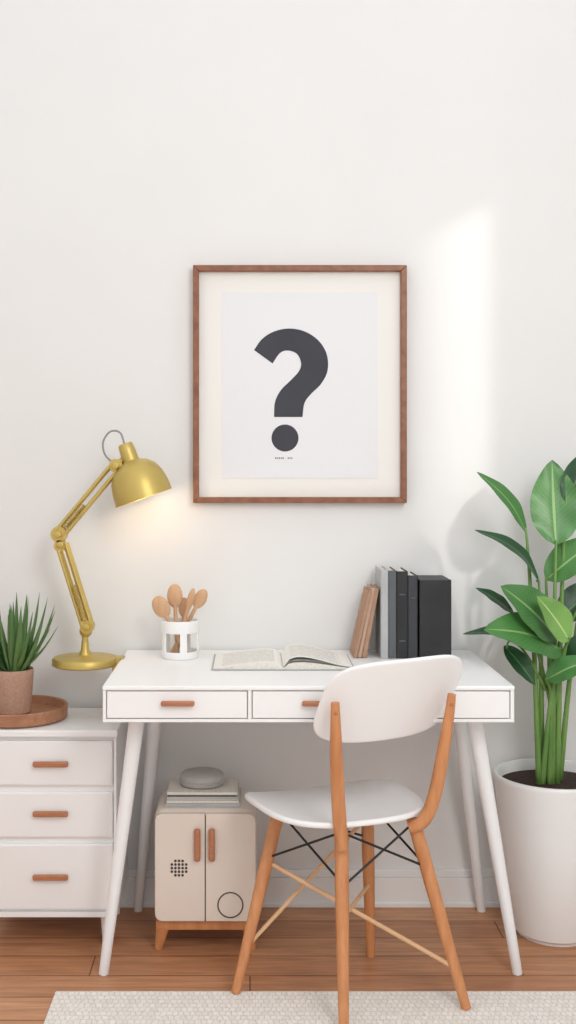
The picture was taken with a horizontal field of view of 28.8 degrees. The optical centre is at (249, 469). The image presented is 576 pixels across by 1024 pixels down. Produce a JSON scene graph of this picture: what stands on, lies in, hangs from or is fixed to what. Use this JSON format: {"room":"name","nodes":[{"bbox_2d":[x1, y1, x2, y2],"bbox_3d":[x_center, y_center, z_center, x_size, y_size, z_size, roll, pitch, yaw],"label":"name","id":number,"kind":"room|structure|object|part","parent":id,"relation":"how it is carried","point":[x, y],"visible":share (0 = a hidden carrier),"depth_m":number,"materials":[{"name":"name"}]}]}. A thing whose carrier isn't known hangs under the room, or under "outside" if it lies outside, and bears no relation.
{"room":"home office","nodes":[
{"label":"home office","id":0,"kind":"room"},
{"bbox_2d":[50,430,171,671],"bbox_3d":[-0.388,0.233,3.150,0.338,0.693,0.184,0,0,0],"label":"desk lamp","id":1,"kind":"object","parent":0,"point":[133,478],"visible":1,"depth_m":3.13,"materials":[{"name":"gold metal"}]},
{"bbox_3d":[-0.535,0.180,3.125,0.018,0.018,0.014,0,0,0],"label":"knob","id":2,"kind":"part","parent":1,"relation":"part of","materials":[{"name":"gold metal"}]},
{"bbox_3d":[-0.528,0.208,3.125,0.018,0.018,0.014,0,0,0],"label":"knob","id":3,"kind":"part","parent":1,"relation":"part of","materials":[{"name":"gold metal"}]},
{"bbox_3d":[-0.504,0.327,3.136,0.082,0.233,0.010,0,0,0],"label":"arm rod","id":4,"kind":"part","parent":1,"relation":"part of","materials":[{"name":"gold metal"}]},
{"bbox_3d":[-0.504,0.327,3.164,0.082,0.233,0.010,0,0,0],"label":"arm rod","id":5,"kind":"part","parent":1,"relation":"part of","materials":[{"name":"gold metal"}]},
{"bbox_3d":[-0.480,0.319,3.136,0.082,0.233,0.010,0,0,0],"label":"arm rod","id":6,"kind":"part","parent":1,"relation":"part of","materials":[{"name":"gold metal"}]},
{"bbox_3d":[-0.480,0.319,3.164,0.082,0.233,0.010,0,0,0],"label":"arm rod","id":7,"kind":"part","parent":1,"relation":"part of","materials":[{"name":"gold metal"}]},
{"bbox_3d":[-0.464,0.076,3.136,0.168,0.199,0.010,0,0,0],"label":"arm rod","id":8,"kind":"part","parent":1,"relation":"part of","materials":[{"name":"gold metal"}]},
{"bbox_3d":[-0.464,0.076,3.164,0.168,0.199,0.010,0,0,0],"label":"arm rod","id":9,"kind":"part","parent":1,"relation":"part of","materials":[{"name":"gold metal"}]},
{"bbox_3d":[-0.456,0.438,3.125,0.018,0.018,0.014,0,0,0],"label":"knob","id":10,"kind":"part","parent":1,"relation":"part of","materials":[{"name":"gold metal"}]},
{"bbox_3d":[-0.446,0.092,3.136,0.168,0.199,0.010,0,0,0],"label":"arm rod","id":11,"kind":"part","parent":1,"relation":"part of","materials":[{"name":"gold metal"}]},
{"bbox_3d":[-0.446,0.092,3.164,0.168,0.199,0.010,0,0,0],"label":"arm rod","id":12,"kind":"part","parent":1,"relation":"part of","materials":[{"name":"gold metal"}]},
{"bbox_3d":[-0.375,-0.012,3.125,0.018,0.018,0.014,0,0,0],"label":"knob","id":13,"kind":"part","parent":1,"relation":"part of","materials":[{"name":"gold metal"}]},
{"bbox_3d":[-0.368,0.526,3.150,0.033,0.004,0.040,0,0,0],"label":"clamp plate","id":14,"kind":"part","parent":1,"relation":"part of","materials":[{"name":"gold metal"}]},
{"bbox_3d":[-0.304,0.013,3.150,0.170,0.186,0.166,0,0,0],"label":"lamp shade","id":15,"kind":"part","parent":1,"relation":"part of","materials":[{"name":"gold metal"}]},
{"bbox_2d":[0,0,575,868],"bbox_3d":[-0.150,-0.820,3.350,3.500,4.200,0.100,0,0,0],"label":"wall","id":16,"kind":"structure","parent":0,"point":[143,143],"depth_m":3.30,"materials":[{"name":"paint"}]},
{"bbox_2d":[193,265,406,502],"bbox_3d":[0.145,-0.251,3.283,0.623,0.693,0.033,0,0,0],"label":"framed print","id":17,"kind":"object","parent":16,"relation":"attached to","point":[300,371],"visible":1,"depth_m":3.29,"materials":[{"name":"white paper"}]},
{"bbox_2d":[121,877,498,901],"bbox_3d":[-0.225,1.238,3.293,3.150,0.085,0.014,0,0,0],"label":"board","id":18,"kind":"object","parent":16,"relation":"attached to","point":[279,889],"visible":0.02,"depth_m":3.29,"materials":[{"name":"paint"}]},
{"bbox_2d":[120,902,499,907],"bbox_3d":[-0.225,1.272,3.282,3.150,0.016,0.008,0,0,0],"label":"trim","id":19,"kind":"structure","parent":16,"relation":"attached to","point":[122,904],"depth_m":3.28,"materials":[{"name":"paint"}]},
{"bbox_2d":[128,869,494,876],"bbox_3d":[-0.225,1.183,3.295,3.150,0.023,0.010,0,0,0],"label":"trim","id":20,"kind":"structure","parent":16,"relation":"attached to","point":[131,872],"depth_m":3.29,"materials":[{"name":"paint"}]},
{"bbox_2d":[0,908,575,1023],"bbox_3d":[-0.150,1.330,1.050,3.500,0.100,4.700,0,0,0],"label":"floor","id":21,"kind":"structure","parent":0,"point":[40,957],"depth_m":2.95,"materials":[{"name":"brown wood"}]},
{"bbox_2d":[0,708,127,940],"bbox_3d":[-0.541,0.987,3.127,0.376,0.586,0.298,0,0,0],"label":"base cabinet","id":22,"kind":"object","parent":21,"relation":"on","point":[60,782],"visible":0.8,"depth_m":3.00,"materials":[{"name":"white paint"}]},
{"bbox_2d":[0,695,67,728],"bbox_3d":[-0.648,0.674,3.135,0.276,0.038,0.276,0,0,0],"label":"round wooden tray","id":23,"kind":"object","parent":22,"relation":"on","point":[45,710],"visible":0.84,"depth_m":3.05,"materials":[{"name":"brown wood"}]},
{"bbox_2d":[0,592,56,714],"bbox_3d":[-0.656,0.513,3.147,0.254,0.333,0.187,0,0,19],"label":"potted snake plant","id":24,"kind":"object","parent":23,"relation":"on","point":[16,657],"visible":0.98,"depth_m":3.10,"materials":[{"name":"green plant"}]},
{"bbox_3d":[-0.662,0.617,3.140,0.112,0.124,0.112,0,0,0],"label":"pot","id":25,"kind":"part","parent":24,"relation":"part of","materials":[{"name":"ceramic"}]},
{"bbox_3d":[-0.531,1.084,2.984,0.094,0.015,0.012,0,0,0],"label":"drawer handle","id":26,"kind":"part","parent":22,"relation":"part of","materials":[{"name":"brown wood"}]},
{"bbox_3d":[-0.531,0.915,2.984,0.094,0.015,0.012,0,0,0],"label":"drawer handle","id":27,"kind":"part","parent":22,"relation":"part of","materials":[{"name":"brown wood"}]},
{"bbox_3d":[-0.531,0.783,2.984,0.094,0.015,0.012,0,0,0],"label":"drawer handle","id":28,"kind":"part","parent":22,"relation":"part of","materials":[{"name":"brown wood"}]},
{"bbox_3d":[-0.541,1.188,3.002,0.368,0.013,0.011,0,0,0],"label":"frame","id":29,"kind":"part","parent":22,"relation":"part of","materials":[{"name":"white paint"}]},
{"bbox_3d":[-0.541,1.087,2.998,0.340,0.169,0.004,0,0,0],"label":"drawer panel","id":30,"kind":"part","parent":22,"relation":"part of","materials":[{"name":"white paint"}]},
{"bbox_3d":[-0.541,0.921,2.998,0.340,0.115,0.004,0,0,0],"label":"drawer panel","id":31,"kind":"part","parent":22,"relation":"part of","materials":[{"name":"white paint"}]},
{"bbox_3d":[-0.541,0.784,2.998,0.340,0.112,0.004,0,0,0],"label":"drawer panel","id":32,"kind":"part","parent":22,"relation":"part of","materials":[{"name":"white paint"}]},
{"bbox_3d":[-0.541,1.087,3.004,0.348,0.177,0.012,0,0,0],"label":"drawer","id":33,"kind":"part","parent":22,"relation":"part of","materials":[{"name":"white paint"}]},
{"bbox_3d":[-0.541,0.921,3.004,0.348,0.123,0.012,0,0,0],"label":"drawer","id":34,"kind":"part","parent":22,"relation":"part of","materials":[{"name":"white paint"}]},
{"bbox_3d":[-0.541,0.784,3.004,0.348,0.120,0.012,0,0,0],"label":"drawer","id":35,"kind":"part","parent":22,"relation":"part of","materials":[{"name":"white paint"}]},
{"bbox_3d":[-0.360,0.954,3.002,0.007,0.483,0.011,0,0,0],"label":"frame","id":36,"kind":"part","parent":22,"relation":"part of","materials":[{"name":"white paint"}]},
{"bbox_2d":[155,791,256,949],"bbox_3d":[-0.118,1.093,3.070,0.273,0.377,0.231,0,0,0],"label":"base cabinet","id":37,"kind":"object","parent":21,"relation":"on","point":[206,857],"visible":0.91,"depth_m":2.97,"materials":[{"name":"beige wood"}]},
{"bbox_3d":[-0.186,1.054,2.982,0.132,0.285,0.021,0,0,0],"label":"door panel","id":38,"kind":"part","parent":37,"relation":"part of","materials":[{"name":"beige wood"}]},
{"bbox_3d":[-0.139,0.990,2.960,0.017,0.087,0.012,0,0,0],"label":"door handle","id":39,"kind":"part","parent":37,"relation":"part of","materials":[{"name":"brown wood"}]},
{"bbox_3d":[-0.118,1.214,2.999,0.265,0.025,0.022,0,0,0],"label":"rail","id":40,"kind":"part","parent":37,"relation":"part of","materials":[{"name":"brown wood"}]},
{"bbox_2d":[165,779,240,806],"bbox_3d":[-0.127,0.886,3.085,0.202,0.037,0.150,0,0,0],"label":"magazine stack","id":41,"kind":"object","parent":37,"relation":"on","point":[228,794],"visible":0.96,"depth_m":3.02,"materials":[{"name":"paper"}]},
{"bbox_2d":[180,767,223,788],"bbox_3d":[-0.132,0.847,3.090,0.122,0.040,0.104,0,0,0],"label":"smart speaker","id":42,"kind":"object","parent":41,"relation":"on","point":[197,777],"visible":1,"depth_m":3.06},
{"bbox_2d":[168,795,235,796],"bbox_3d":[-0.129,0.877,3.085,0.184,0.004,0.138,0,0,0],"label":"magazine","id":43,"kind":"object","parent":41,"relation":"on","point":[168,795],"depth_m":3.02,"materials":[{"name":"paper"}]},
{"bbox_2d":[167,779,237,794],"bbox_3d":[-0.129,0.871,3.085,0.190,0.007,0.134,0,0,0],"label":"magazine","id":44,"kind":"object","parent":41,"relation":"on","point":[229,786],"depth_m":3.05,"materials":[{"name":"white paper"}]},
{"bbox_2d":[166,791,238,802],"bbox_3d":[-0.127,0.891,3.085,0.195,0.006,0.146,0,0,0],"label":"magazine","id":45,"kind":"object","parent":41,"relation":"on","point":[171,797],"depth_m":3.02,"materials":[{"name":"white paper"}]},
{"bbox_2d":[167,783,238,799],"bbox_3d":[-0.128,0.883,3.085,0.192,0.009,0.142,0,0,0],"label":"magazine","id":46,"kind":"object","parent":41,"relation":"on","point":[176,791],"depth_m":3.02,"materials":[{"name":"paper"}]},
{"bbox_2d":[165,788,240,806],"bbox_3d":[-0.127,0.899,3.085,0.202,0.010,0.150,0,0,0],"label":"magazine","id":47,"kind":"object","parent":41,"relation":"on","point":[171,801],"depth_m":3.01,"materials":[{"name":"white paper"}]},
{"bbox_3d":[-0.101,0.990,2.960,0.017,0.087,0.012,0,0,0],"label":"door handle","id":48,"kind":"part","parent":37,"relation":"part of","materials":[{"name":"brown wood"}]},
{"bbox_3d":[-0.051,1.054,2.982,0.132,0.285,0.021,0,0,0],"label":"door panel","id":49,"kind":"part","parent":37,"relation":"part of","materials":[{"name":"beige wood"}]},
{"bbox_2d":[44,991,575,1023],"bbox_3d":[0.388,1.275,2.019,1.725,0.010,1.438,0,0,0],"label":"woven rug","id":50,"kind":"object","parent":21,"relation":"on","point":[66,1007],"visible":1,"depth_m":2.66,"materials":[{"name":"beige fabric"}]},
{"bbox_2d":[231,655,470,1023],"bbox_3d":[0.213,0.858,2.785,0.528,0.845,0.490,0,0,-20],"label":"dining chair","id":51,"kind":"object","parent":50,"relation":"on","point":[391,699],"visible":0.99,"depth_m":2.67,"materials":[{"name":"white plastic"}]},
{"bbox_3d":[0.022,1.059,2.779,0.178,0.429,0.033,0,0,-44],"label":"leg","id":52,"kind":"part","parent":51,"relation":"part of","materials":[{"name":"brown wood"}]},
{"bbox_3d":[0.212,0.844,2.825,0.419,0.051,0.414,0,0,-19],"label":"seat","id":53,"kind":"part","parent":51,"relation":"part of","materials":[{"name":"white plastic"}]},
{"bbox_3d":[0.206,0.709,2.597,0.033,0.348,0.057,0,0,37],"label":"post","id":54,"kind":"part","parent":51,"relation":"part of","materials":[{"name":"brown wood"}]},
{"bbox_3d":[0.214,1.057,2.592,0.034,0.432,0.137,0,0,0],"label":"leg","id":55,"kind":"part","parent":51,"relation":"part of","materials":[{"name":"brown wood"}]},
{"bbox_3d":[0.310,1.067,2.940,0.033,0.427,0.056,0,0,27],"label":"leg","id":56,"kind":"part","parent":51,"relation":"part of","materials":[{"name":"brown wood"}]},
{"bbox_3d":[0.343,0.542,2.659,0.372,0.213,0.131,0,0,-20],"label":"backrest","id":57,"kind":"part","parent":51,"relation":"part of","materials":[{"name":"white plastic"}]},
{"bbox_3d":[0.435,0.704,2.693,0.116,0.340,0.034,0,0,8],"label":"post","id":58,"kind":"part","parent":51,"relation":"part of","materials":[{"name":"brown wood"}]},
{"bbox_3d":[0.451,1.056,2.684,0.164,0.433,0.033,0,0,33],"label":"leg","id":59,"kind":"part","parent":51,"relation":"part of","materials":[{"name":"brown wood"}]},
{"bbox_2d":[99,650,521,975],"bbox_3d":[0.154,0.905,3.009,1.077,0.754,0.566,0,0,0],"label":"writing desk","id":60,"kind":"object","parent":21,"relation":"on","point":[144,686],"visible":0.79,"depth_m":2.84,"materials":[{"name":"white paint"}]},
{"bbox_3d":[-0.325,0.946,2.859,0.120,0.672,0.043,0,0,0],"label":"leg","id":61,"kind":"part","parent":60,"relation":"part of","materials":[{"name":"white wood"}]},
{"bbox_3d":[-0.293,0.945,3.215,0.041,0.673,0.134,0,0,-42],"label":"leg","id":62,"kind":"part","parent":60,"relation":"part of","materials":[{"name":"white wood"}]},
{"bbox_3d":[-0.178,0.574,2.749,0.342,0.065,0.012,0,0,0],"label":"drawer","id":63,"kind":"part","parent":60,"relation":"part of","materials":[{"name":"white paint"}]},
{"bbox_3d":[-0.176,0.569,2.732,0.082,0.013,0.012,0,0,0],"label":"drawer handle","id":64,"kind":"part","parent":60,"relation":"part of","materials":[{"name":"brown wood"}]},
{"bbox_2d":[152,584,207,659],"bbox_3d":[-0.197,0.425,3.155,0.112,0.204,0.114,0,0,39],"label":"utensil cup","id":65,"kind":"object","parent":60,"relation":"on","point":[184,626],"visible":1,"depth_m":3.14,"materials":[{"name":"white ceramic"}]},
{"bbox_2d":[152,596,170,617],"bbox_3d":[-0.249,0.384,3.145,0.053,0.062,0.014,0,0,0],"label":"spoon bowl","id":66,"kind":"object","parent":65,"relation":"on","point":[161,607],"depth_m":3.14,"materials":[{"name":"brown wood"}]},
{"bbox_2d":[167,584,182,606],"bbox_3d":[-0.213,0.356,3.178,0.044,0.067,0.017,0,0,0],"label":"spoon bowl","id":67,"kind":"object","parent":65,"relation":"on","point":[174,594],"depth_m":3.17,"materials":[{"name":"brown wood"}]},
{"bbox_3d":[-0.208,0.448,3.164,0.012,0.147,0.035,0,0,-18],"label":"spoon handle","id":68,"kind":"part","parent":65,"relation":"part of","materials":[{"name":"brown wood"}]},
{"bbox_3d":[-0.207,0.460,3.146,0.076,0.126,0.012,0,0,0],"label":"spoon handle","id":69,"kind":"part","parent":65,"relation":"part of","materials":[{"name":"brown wood"}]},
{"bbox_3d":[-0.191,0.451,3.155,0.050,0.141,0.021,0,0,0],"label":"spoon handle","id":70,"kind":"part","parent":65,"relation":"part of","materials":[{"name":"brown wood"}]},
{"bbox_2d":[178,597,186,615],"bbox_3d":[-0.188,0.390,3.187,0.032,0.056,0.015,0,0,0],"label":"spoon bowl","id":71,"kind":"object","parent":65,"relation":"on","point":[181,600],"depth_m":3.18,"materials":[{"name":"brown wood"}]},
{"bbox_3d":[-0.185,0.449,3.166,0.085,0.148,0.013,0,0,0],"label":"spoon handle","id":72,"kind":"part","parent":65,"relation":"part of","materials":[{"name":"brown wood"}]},
{"bbox_2d":[186,588,194,608],"bbox_3d":[-0.167,0.364,3.149,0.026,0.065,0.015,0,0,0],"label":"spoon bowl","id":73,"kind":"object","parent":65,"relation":"on","point":[190,601],"depth_m":3.14,"materials":[{"name":"brown wood"}]},
{"bbox_2d":[193,589,207,608],"bbox_3d":[-0.140,0.363,3.165,0.042,0.056,0.014,0,0,0],"label":"spoon bowl","id":74,"kind":"object","parent":65,"relation":"on","point":[199,599],"depth_m":3.16,"materials":[{"name":"brown wood"}]},
{"bbox_2d":[211,643,352,669],"bbox_3d":[0.088,0.510,3.075,0.380,0.034,0.248,0,0,0],"label":"open book","id":75,"kind":"object","parent":60,"relation":"on","point":[295,656],"visible":0.93,"depth_m":3.01,"materials":[{"name":"white paper"}]},
{"bbox_3d":[0.167,0.574,2.749,0.321,0.065,0.012,0,0,0],"label":"drawer","id":76,"kind":"part","parent":60,"relation":"part of","materials":[{"name":"white paint"}]},
{"bbox_3d":[0.143,0.613,2.749,1.006,0.008,0.012,0,0,0],"label":"rail","id":77,"kind":"part","parent":60,"relation":"part of","materials":[{"name":"white paint"}]},
{"bbox_3d":[0.168,0.569,2.732,0.082,0.013,0.012,0,0,0],"label":"drawer handle","id":78,"kind":"part","parent":60,"relation":"part of","materials":[{"name":"brown wood"}]},
{"bbox_2d":[350,566,450,657],"bbox_3d":[0.426,0.404,3.207,0.274,0.248,0.143,0,0,0],"label":"books","id":79,"kind":"object","parent":60,"relation":"on","point":[412,612],"visible":0.96,"depth_m":3.14,"materials":[{"name":"paper"}]},
{"bbox_3d":[0.623,0.945,3.220,0.041,0.674,0.151,0,0,45],"label":"leg","id":80,"kind":"part","parent":60,"relation":"part of","materials":[{"name":"white wood"}]},
{"bbox_3d":[0.487,0.574,2.749,0.294,0.065,0.012,0,0,0],"label":"drawer","id":81,"kind":"part","parent":60,"relation":"part of","materials":[{"name":"white paint"}]},
{"bbox_3d":[0.620,0.945,2.860,0.144,0.674,0.042,0,0,0],"label":"leg","id":82,"kind":"part","parent":60,"relation":"part of","materials":[{"name":"white wood"}]},
{"bbox_2d":[463,457,575,946],"bbox_3d":[0.836,0.612,3.110,0.496,1.336,0.332,0,0,0],"label":"banana plant","id":83,"kind":"object","parent":21,"relation":"on","point":[536,797],"visible":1,"depth_m":3.05,"materials":[{"name":"green plant"}]},
{"bbox_3d":[0.842,1.056,3.110,0.332,0.430,0.332,0,0,0],"label":"planter","id":84,"kind":"part","parent":83,"relation":"part of","materials":[{"name":"white ceramic"}]}
]}

